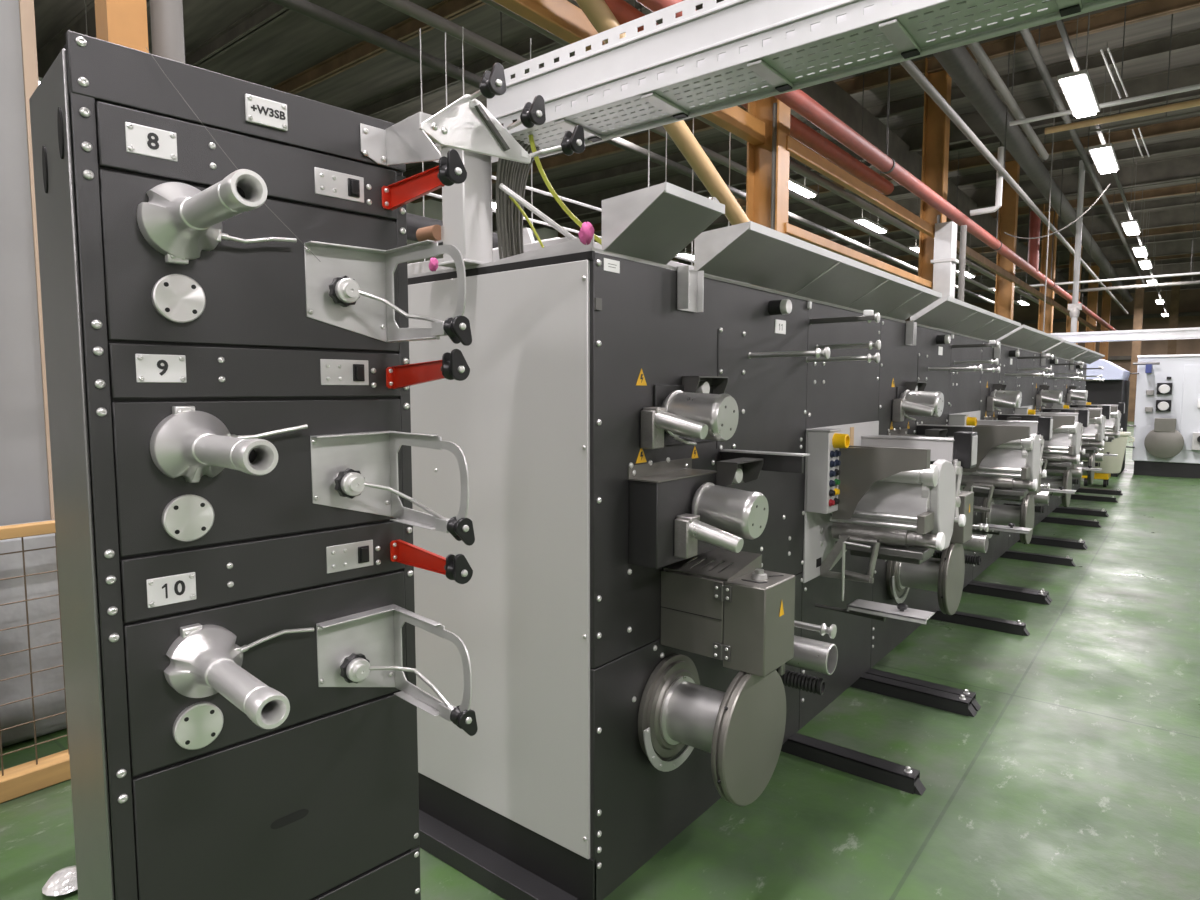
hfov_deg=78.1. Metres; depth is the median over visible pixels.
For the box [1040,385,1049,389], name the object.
hood
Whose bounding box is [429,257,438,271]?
rag
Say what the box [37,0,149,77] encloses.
ceiling beam
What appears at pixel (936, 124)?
column
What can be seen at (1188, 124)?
ceiling beam
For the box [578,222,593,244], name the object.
rag
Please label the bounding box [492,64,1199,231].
ceiling beam
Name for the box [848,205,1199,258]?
ceiling beam
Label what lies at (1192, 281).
pipe
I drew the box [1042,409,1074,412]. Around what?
shelf
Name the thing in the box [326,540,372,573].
switch plate
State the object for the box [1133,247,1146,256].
diffuser
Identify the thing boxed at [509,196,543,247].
cable
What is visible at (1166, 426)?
machine
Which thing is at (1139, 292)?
column
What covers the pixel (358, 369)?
rocker switch
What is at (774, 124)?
drain pipe
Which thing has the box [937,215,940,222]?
drain pipe
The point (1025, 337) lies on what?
shelf
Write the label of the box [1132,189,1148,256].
ceiling lamp
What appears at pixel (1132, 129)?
rod
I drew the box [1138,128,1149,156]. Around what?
rod
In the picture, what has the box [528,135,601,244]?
cable
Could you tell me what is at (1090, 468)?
tray
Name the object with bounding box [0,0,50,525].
wall panel
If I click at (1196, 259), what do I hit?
ceiling beam
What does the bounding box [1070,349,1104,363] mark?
shelf
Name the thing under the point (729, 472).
hood
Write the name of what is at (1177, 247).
ceiling beam
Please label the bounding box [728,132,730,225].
hanging wire
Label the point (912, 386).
hood
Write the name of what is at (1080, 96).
diffuser
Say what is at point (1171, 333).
cable tray
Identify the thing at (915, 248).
ceiling lamp
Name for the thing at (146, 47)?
strand
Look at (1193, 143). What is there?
ceiling beam
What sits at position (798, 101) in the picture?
pipe
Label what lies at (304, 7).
pipe
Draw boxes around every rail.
[426,160,693,261]
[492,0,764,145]
[785,223,932,289]
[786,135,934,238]
[956,240,1100,330]
[1016,312,1199,323]
[1108,356,1130,359]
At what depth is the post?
2.11 m
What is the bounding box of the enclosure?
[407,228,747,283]
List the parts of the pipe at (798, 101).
hanger rod, hanger rod, hanger rod, hanger rod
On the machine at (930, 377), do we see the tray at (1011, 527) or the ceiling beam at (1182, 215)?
the tray at (1011, 527)
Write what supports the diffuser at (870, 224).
attached to the ceiling lamp at (864, 221)
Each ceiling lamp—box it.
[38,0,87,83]
[492,199,495,207]
[677,229,705,259]
[789,119,817,197]
[851,171,887,232]
[907,197,918,252]
[956,233,975,277]
[1016,291,1029,304]
[1057,12,1121,117]
[1088,43,1119,173]
[1121,151,1140,234]
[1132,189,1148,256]
[1138,210,1152,268]
[1146,235,1157,283]
[1155,263,1164,303]
[1161,281,1168,316]
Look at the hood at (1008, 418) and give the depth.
5.61 m
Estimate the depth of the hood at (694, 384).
2.25 m
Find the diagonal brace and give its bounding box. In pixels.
[575,0,781,291]
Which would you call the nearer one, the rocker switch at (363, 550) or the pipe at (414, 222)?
the rocker switch at (363, 550)
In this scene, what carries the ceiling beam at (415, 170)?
attached to the ceiling
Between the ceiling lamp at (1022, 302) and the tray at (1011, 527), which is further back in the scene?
the ceiling lamp at (1022, 302)
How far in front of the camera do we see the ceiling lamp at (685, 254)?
20.04 m
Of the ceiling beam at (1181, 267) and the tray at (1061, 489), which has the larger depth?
the ceiling beam at (1181, 267)
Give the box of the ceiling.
[34,0,1199,261]
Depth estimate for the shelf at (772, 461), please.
2.29 m
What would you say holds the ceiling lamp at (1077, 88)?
hanging from the track
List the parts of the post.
post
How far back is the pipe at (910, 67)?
10.63 m
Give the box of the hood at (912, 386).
[905,382,926,390]
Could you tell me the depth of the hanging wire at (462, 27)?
6.17 m
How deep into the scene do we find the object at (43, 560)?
3.04 m
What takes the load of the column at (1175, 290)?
on the floor
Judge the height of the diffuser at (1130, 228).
0.030 m
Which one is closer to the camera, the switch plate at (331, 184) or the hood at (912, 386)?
the switch plate at (331, 184)
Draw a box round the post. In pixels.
[416,144,498,267]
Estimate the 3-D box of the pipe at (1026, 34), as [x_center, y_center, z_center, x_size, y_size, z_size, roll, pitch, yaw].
[11.947,-6.336,17.514,0.100,0.849,37.000,4,6,39]
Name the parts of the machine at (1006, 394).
box lid, panel, motor plate, panel, motor, round knob, shelf plate, panel, guide rod, guard door, guide rod, guard plate, beam lid, plate, beam motor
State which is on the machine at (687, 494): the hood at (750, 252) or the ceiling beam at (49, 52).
the hood at (750, 252)
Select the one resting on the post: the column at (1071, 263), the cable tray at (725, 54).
the cable tray at (725, 54)
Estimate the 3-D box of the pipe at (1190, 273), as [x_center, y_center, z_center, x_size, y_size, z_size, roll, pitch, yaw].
[15.032,-5.351,16.405,11.500,2.628,0.060,4,6,39]
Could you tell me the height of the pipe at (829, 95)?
0.500 m
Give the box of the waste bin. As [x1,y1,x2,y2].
[1082,432,1134,472]
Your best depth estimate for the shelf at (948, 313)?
4.43 m
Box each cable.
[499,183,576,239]
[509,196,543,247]
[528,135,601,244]
[1004,183,1110,238]
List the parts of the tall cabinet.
panel, number plate, number plate, number plate, panel, bay panel, bay panel, lever, bay panel, number plate, lever, panel, lever, adjusting knob, adjusting knob, adjusting knob, panel, dancer rod, dancer rod, dancer rod, red arm, red arm, red arm, triangular plate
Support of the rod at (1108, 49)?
attached to the ceiling lamp at (1077, 88)
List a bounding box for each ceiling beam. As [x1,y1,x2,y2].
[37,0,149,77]
[185,0,309,67]
[271,0,485,94]
[351,0,649,116]
[403,161,438,177]
[410,0,1199,202]
[492,29,1199,199]
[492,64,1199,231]
[527,97,1199,229]
[557,116,1199,237]
[594,136,1199,242]
[672,183,1199,259]
[678,195,1199,264]
[683,178,1199,249]
[684,154,1199,248]
[819,262,1199,301]
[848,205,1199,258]
[857,279,1199,310]
[876,223,1199,262]
[887,231,1199,267]
[899,238,1199,275]
[955,253,1199,277]
[955,257,1199,281]
[955,274,1199,292]
[955,275,1199,296]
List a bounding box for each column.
[95,0,148,52]
[746,96,790,292]
[918,58,951,326]
[994,160,1019,344]
[1038,204,1057,352]
[1066,238,1082,344]
[1085,263,1099,350]
[1099,282,1111,360]
[1128,279,1144,421]
[1167,277,1180,354]
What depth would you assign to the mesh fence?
2.68 m
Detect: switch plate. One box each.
[314,167,363,202]
[320,359,368,384]
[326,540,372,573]
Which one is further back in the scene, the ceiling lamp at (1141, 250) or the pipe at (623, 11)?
the ceiling lamp at (1141, 250)
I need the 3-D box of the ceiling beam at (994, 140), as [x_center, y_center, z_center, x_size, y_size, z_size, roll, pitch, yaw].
[7.613,-6.513,15.839,25.500,0.220,0.120,4,6,39]
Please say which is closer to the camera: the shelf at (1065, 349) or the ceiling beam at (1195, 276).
the shelf at (1065, 349)
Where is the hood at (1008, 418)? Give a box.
[1007,417,1020,420]
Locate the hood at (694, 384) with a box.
[682,376,727,393]
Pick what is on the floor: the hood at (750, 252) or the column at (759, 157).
the column at (759, 157)
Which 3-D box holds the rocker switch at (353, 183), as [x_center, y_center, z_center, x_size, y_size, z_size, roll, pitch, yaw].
[-0.426,-0.455,1.282,0.007,0.030,0.021,5,7,44]
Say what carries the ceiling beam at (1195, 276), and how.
attached to the ceiling
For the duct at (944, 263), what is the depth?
11.39 m
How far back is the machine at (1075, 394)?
9.62 m
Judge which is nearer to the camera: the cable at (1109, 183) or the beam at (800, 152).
the beam at (800, 152)
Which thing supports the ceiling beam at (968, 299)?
attached to the ceiling
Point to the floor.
(1075, 775)
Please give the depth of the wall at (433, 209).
20.86 m
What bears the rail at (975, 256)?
attached to the column at (1008, 212)
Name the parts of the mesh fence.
rail, rail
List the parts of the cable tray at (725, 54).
panel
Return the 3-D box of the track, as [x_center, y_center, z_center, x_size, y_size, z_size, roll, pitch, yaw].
[17.413,-5.786,23.452,0.050,0.040,41.000,4,6,39]
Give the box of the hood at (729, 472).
[716,457,762,486]
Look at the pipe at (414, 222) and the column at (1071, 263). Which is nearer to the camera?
the pipe at (414, 222)
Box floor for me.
[0,420,1199,899]
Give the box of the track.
[1055,19,1167,316]
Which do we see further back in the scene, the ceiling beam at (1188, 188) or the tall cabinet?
the ceiling beam at (1188, 188)
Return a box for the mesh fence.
[0,520,70,802]
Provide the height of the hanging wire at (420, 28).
2.900 m
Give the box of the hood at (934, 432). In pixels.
[925,428,947,436]
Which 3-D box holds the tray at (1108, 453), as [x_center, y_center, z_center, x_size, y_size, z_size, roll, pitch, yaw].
[6.566,0.063,9.782,0.456,0.083,0.115,4,6,39]
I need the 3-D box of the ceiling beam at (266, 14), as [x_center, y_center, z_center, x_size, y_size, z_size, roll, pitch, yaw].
[0.117,-5.743,6.500,25.500,0.220,0.120,4,6,39]
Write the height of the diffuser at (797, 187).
0.030 m
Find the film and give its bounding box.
[42,865,76,895]
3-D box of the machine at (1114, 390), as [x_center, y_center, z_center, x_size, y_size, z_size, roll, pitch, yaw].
[8.106,-0.582,12.931,1.699,1.945,2.870,4,6,39]
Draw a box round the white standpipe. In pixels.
[1068,160,1084,343]
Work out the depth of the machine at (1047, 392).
7.91 m
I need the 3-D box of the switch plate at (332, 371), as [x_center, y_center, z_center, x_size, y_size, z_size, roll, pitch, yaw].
[-0.447,-0.136,1.296,0.006,0.044,0.088,5,7,44]
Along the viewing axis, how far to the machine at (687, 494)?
2.14 m
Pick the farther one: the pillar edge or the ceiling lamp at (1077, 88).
the ceiling lamp at (1077, 88)
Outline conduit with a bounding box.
[970,147,1003,215]
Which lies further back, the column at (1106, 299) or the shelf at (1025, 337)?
the column at (1106, 299)
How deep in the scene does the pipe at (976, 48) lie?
10.01 m
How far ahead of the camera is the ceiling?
12.13 m
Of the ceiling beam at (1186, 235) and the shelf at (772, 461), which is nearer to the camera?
the shelf at (772, 461)
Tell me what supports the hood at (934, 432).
attached to the machine at (930, 377)
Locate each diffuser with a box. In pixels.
[678,254,693,259]
[789,182,814,197]
[855,220,885,232]
[1061,75,1095,117]
[1091,147,1116,173]
[1123,222,1138,234]
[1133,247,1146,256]
[1139,261,1150,268]
[1147,280,1156,283]
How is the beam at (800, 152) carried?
attached to the column at (759, 157)
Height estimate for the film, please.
0.050 m
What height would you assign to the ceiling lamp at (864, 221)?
1.650 m
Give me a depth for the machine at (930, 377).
4.26 m
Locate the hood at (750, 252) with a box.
[694,221,941,320]
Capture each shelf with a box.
[720,452,803,472]
[910,296,1020,340]
[917,426,972,435]
[996,325,1061,352]
[998,415,1038,420]
[1042,340,1087,359]
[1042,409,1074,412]
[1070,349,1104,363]
[1070,405,1097,407]
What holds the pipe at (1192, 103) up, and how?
hanging from the ceiling
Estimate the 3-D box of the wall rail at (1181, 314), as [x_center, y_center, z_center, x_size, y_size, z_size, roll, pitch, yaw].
[27.775,-7.298,41.062,25.500,0.200,0.150,4,6,39]
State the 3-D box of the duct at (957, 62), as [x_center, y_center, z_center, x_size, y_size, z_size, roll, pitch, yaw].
[12.603,-6.350,19.557,0.320,1.156,41.000,4,6,39]
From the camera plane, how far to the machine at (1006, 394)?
6.10 m
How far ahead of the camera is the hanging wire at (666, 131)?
7.67 m
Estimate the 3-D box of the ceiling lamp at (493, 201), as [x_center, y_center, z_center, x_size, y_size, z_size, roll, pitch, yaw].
[-2.343,-5.616,14.267,0.300,1.650,1.550,4,6,39]
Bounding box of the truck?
[1082,473,1110,486]
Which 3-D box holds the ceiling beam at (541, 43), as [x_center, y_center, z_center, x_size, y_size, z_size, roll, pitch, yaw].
[1.991,-5.936,8.835,25.500,0.220,0.120,4,6,39]
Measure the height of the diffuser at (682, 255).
0.030 m
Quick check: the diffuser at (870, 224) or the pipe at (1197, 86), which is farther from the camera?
the diffuser at (870, 224)
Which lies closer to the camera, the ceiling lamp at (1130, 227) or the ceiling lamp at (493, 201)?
the ceiling lamp at (493, 201)
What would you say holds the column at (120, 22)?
on the floor
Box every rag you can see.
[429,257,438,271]
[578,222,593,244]
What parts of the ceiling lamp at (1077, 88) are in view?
hanger rod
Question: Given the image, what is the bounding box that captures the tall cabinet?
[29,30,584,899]
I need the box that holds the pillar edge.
[19,0,54,519]
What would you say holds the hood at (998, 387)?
attached to the machine at (1006, 394)
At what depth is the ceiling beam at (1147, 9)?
11.34 m
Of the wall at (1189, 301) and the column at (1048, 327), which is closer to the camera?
the column at (1048, 327)
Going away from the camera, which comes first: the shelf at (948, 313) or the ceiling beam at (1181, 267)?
the shelf at (948, 313)
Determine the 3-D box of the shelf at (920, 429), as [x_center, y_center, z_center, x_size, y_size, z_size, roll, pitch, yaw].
[1.880,-0.104,4.045,0.281,0.053,0.013,4,6,39]
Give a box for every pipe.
[269,0,994,304]
[377,0,1019,304]
[406,213,501,247]
[480,0,1038,303]
[574,0,893,194]
[636,0,1116,330]
[683,0,1087,306]
[771,103,776,289]
[900,53,1127,313]
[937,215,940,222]
[967,32,1048,159]
[988,178,1199,289]
[1009,12,1199,125]
[1019,25,1145,283]
[1027,227,1199,295]
[1045,4,1199,133]
[1089,14,1199,132]
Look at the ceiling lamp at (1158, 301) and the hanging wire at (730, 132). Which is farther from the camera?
the ceiling lamp at (1158, 301)
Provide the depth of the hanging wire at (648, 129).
6.50 m
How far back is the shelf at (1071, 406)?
9.16 m
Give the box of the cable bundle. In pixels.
[496,122,539,258]
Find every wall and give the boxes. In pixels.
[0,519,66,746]
[406,199,844,306]
[874,289,1199,388]
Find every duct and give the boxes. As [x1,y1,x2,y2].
[150,0,184,62]
[931,221,966,331]
[933,46,1132,301]
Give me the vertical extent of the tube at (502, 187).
0.233 m
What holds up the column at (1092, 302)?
on the floor
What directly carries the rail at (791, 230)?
attached to the column at (759, 157)
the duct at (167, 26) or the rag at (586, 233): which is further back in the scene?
the duct at (167, 26)
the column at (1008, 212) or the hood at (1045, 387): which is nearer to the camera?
the hood at (1045, 387)
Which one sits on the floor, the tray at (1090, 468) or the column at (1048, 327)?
the column at (1048, 327)
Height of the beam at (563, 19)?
0.200 m
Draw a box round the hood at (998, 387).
[993,384,1005,390]
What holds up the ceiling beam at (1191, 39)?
attached to the ceiling
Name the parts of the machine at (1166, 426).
motor frame, motor frame, recessed panel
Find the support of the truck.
on the floor
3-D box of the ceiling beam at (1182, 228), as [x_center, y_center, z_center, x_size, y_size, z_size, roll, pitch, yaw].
[16.047,-7.379,26.345,25.500,0.220,0.120,4,6,39]
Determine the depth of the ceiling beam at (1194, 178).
19.10 m
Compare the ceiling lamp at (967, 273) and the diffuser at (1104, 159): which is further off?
the ceiling lamp at (967, 273)
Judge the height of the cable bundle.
0.376 m
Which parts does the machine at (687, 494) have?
grey panel, box lid, motor plate, panel, panel, motor, vent plate, motor, guard door, latch knob, shelf plate, round knob, latch arm, guide rod, knob, guide rod, control box lid, guide rod, panel, plate, guide rod, guard plate, beam lid, white knob, plate, white knob, beam motor, motor plate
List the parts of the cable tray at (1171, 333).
panel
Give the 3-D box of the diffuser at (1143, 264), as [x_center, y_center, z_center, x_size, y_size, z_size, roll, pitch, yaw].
[15.976,-5.414,21.680,0.220,0.030,1.510,4,6,39]
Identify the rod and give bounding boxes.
[1107,48,1127,96]
[1132,129,1143,157]
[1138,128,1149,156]
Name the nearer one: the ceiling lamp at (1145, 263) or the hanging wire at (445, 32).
the hanging wire at (445, 32)
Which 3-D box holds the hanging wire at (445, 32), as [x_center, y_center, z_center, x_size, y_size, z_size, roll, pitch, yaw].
[-1.280,-2.071,6.255,0.011,2.900,0.011,4,6,39]
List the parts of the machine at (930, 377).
motor plate, box lid, panel, panel, motor, round knob, shelf plate, knob, guide rod, control box lid, guard door, plate, panel, guide rod, guide rod, guard plate, beam lid, plate, white knob, white knob, beam motor, motor plate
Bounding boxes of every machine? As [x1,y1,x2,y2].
[408,182,980,899]
[870,315,1052,667]
[972,339,1088,579]
[1032,351,1110,527]
[1058,359,1124,505]
[1077,359,1129,480]
[1126,354,1199,478]
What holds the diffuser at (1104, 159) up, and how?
attached to the ceiling lamp at (1104, 158)
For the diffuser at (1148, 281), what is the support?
attached to the ceiling lamp at (1149, 281)
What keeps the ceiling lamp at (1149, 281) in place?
hanging from the track
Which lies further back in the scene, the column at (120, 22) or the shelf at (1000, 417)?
the shelf at (1000, 417)
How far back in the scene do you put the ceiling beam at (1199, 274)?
34.81 m
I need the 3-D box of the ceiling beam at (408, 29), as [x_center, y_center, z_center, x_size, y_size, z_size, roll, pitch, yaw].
[1.054,-5.840,7.667,25.500,0.220,0.120,4,6,39]
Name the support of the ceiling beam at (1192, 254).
attached to the ceiling
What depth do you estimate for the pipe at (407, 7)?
6.69 m
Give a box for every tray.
[487,0,1132,157]
[815,599,934,623]
[972,523,1031,534]
[1041,486,1076,495]
[1043,103,1199,342]
[1077,466,1101,470]
[1103,452,1117,455]
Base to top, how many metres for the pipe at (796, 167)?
2.404 m
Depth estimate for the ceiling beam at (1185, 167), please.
18.31 m
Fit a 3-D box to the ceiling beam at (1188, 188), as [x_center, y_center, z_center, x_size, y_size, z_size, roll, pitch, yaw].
[12.299,-6.994,21.675,25.500,0.220,0.120,4,6,39]
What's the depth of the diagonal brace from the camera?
5.87 m
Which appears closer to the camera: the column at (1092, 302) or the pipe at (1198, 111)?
the pipe at (1198, 111)
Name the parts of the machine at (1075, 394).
panel, panel, motor, panel, guide rod, guard plate, plate, beam motor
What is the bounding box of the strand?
[146,47,320,261]
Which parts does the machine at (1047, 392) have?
panel, panel, motor, panel, guide rod, guard plate, plate, beam motor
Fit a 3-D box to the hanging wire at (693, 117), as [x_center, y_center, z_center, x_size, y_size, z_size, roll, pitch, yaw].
[0.969,-2.197,7.780,0.011,2.900,0.011,4,6,39]
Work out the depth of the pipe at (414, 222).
2.87 m
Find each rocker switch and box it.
[348,178,359,197]
[353,364,364,380]
[358,545,368,562]
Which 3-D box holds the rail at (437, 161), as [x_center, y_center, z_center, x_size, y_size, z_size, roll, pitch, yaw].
[0.117,-0.913,3.686,0.016,0.500,3.600,4,6,39]
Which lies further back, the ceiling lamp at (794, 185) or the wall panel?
the ceiling lamp at (794, 185)
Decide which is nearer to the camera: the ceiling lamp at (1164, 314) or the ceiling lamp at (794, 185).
the ceiling lamp at (794, 185)
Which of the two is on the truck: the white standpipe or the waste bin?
the waste bin
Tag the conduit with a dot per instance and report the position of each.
(1000, 158)
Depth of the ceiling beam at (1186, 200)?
21.62 m
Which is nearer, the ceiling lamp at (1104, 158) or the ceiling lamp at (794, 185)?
the ceiling lamp at (1104, 158)
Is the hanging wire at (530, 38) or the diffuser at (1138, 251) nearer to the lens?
the hanging wire at (530, 38)
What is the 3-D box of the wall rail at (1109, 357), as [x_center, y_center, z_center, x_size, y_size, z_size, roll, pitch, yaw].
[27.775,-5.106,41.243,25.500,0.200,0.150,4,6,39]
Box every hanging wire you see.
[420,28,425,260]
[445,32,446,106]
[462,27,463,95]
[530,38,532,233]
[648,129,649,186]
[665,131,666,181]
[691,117,693,265]
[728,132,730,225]
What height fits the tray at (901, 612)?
0.083 m

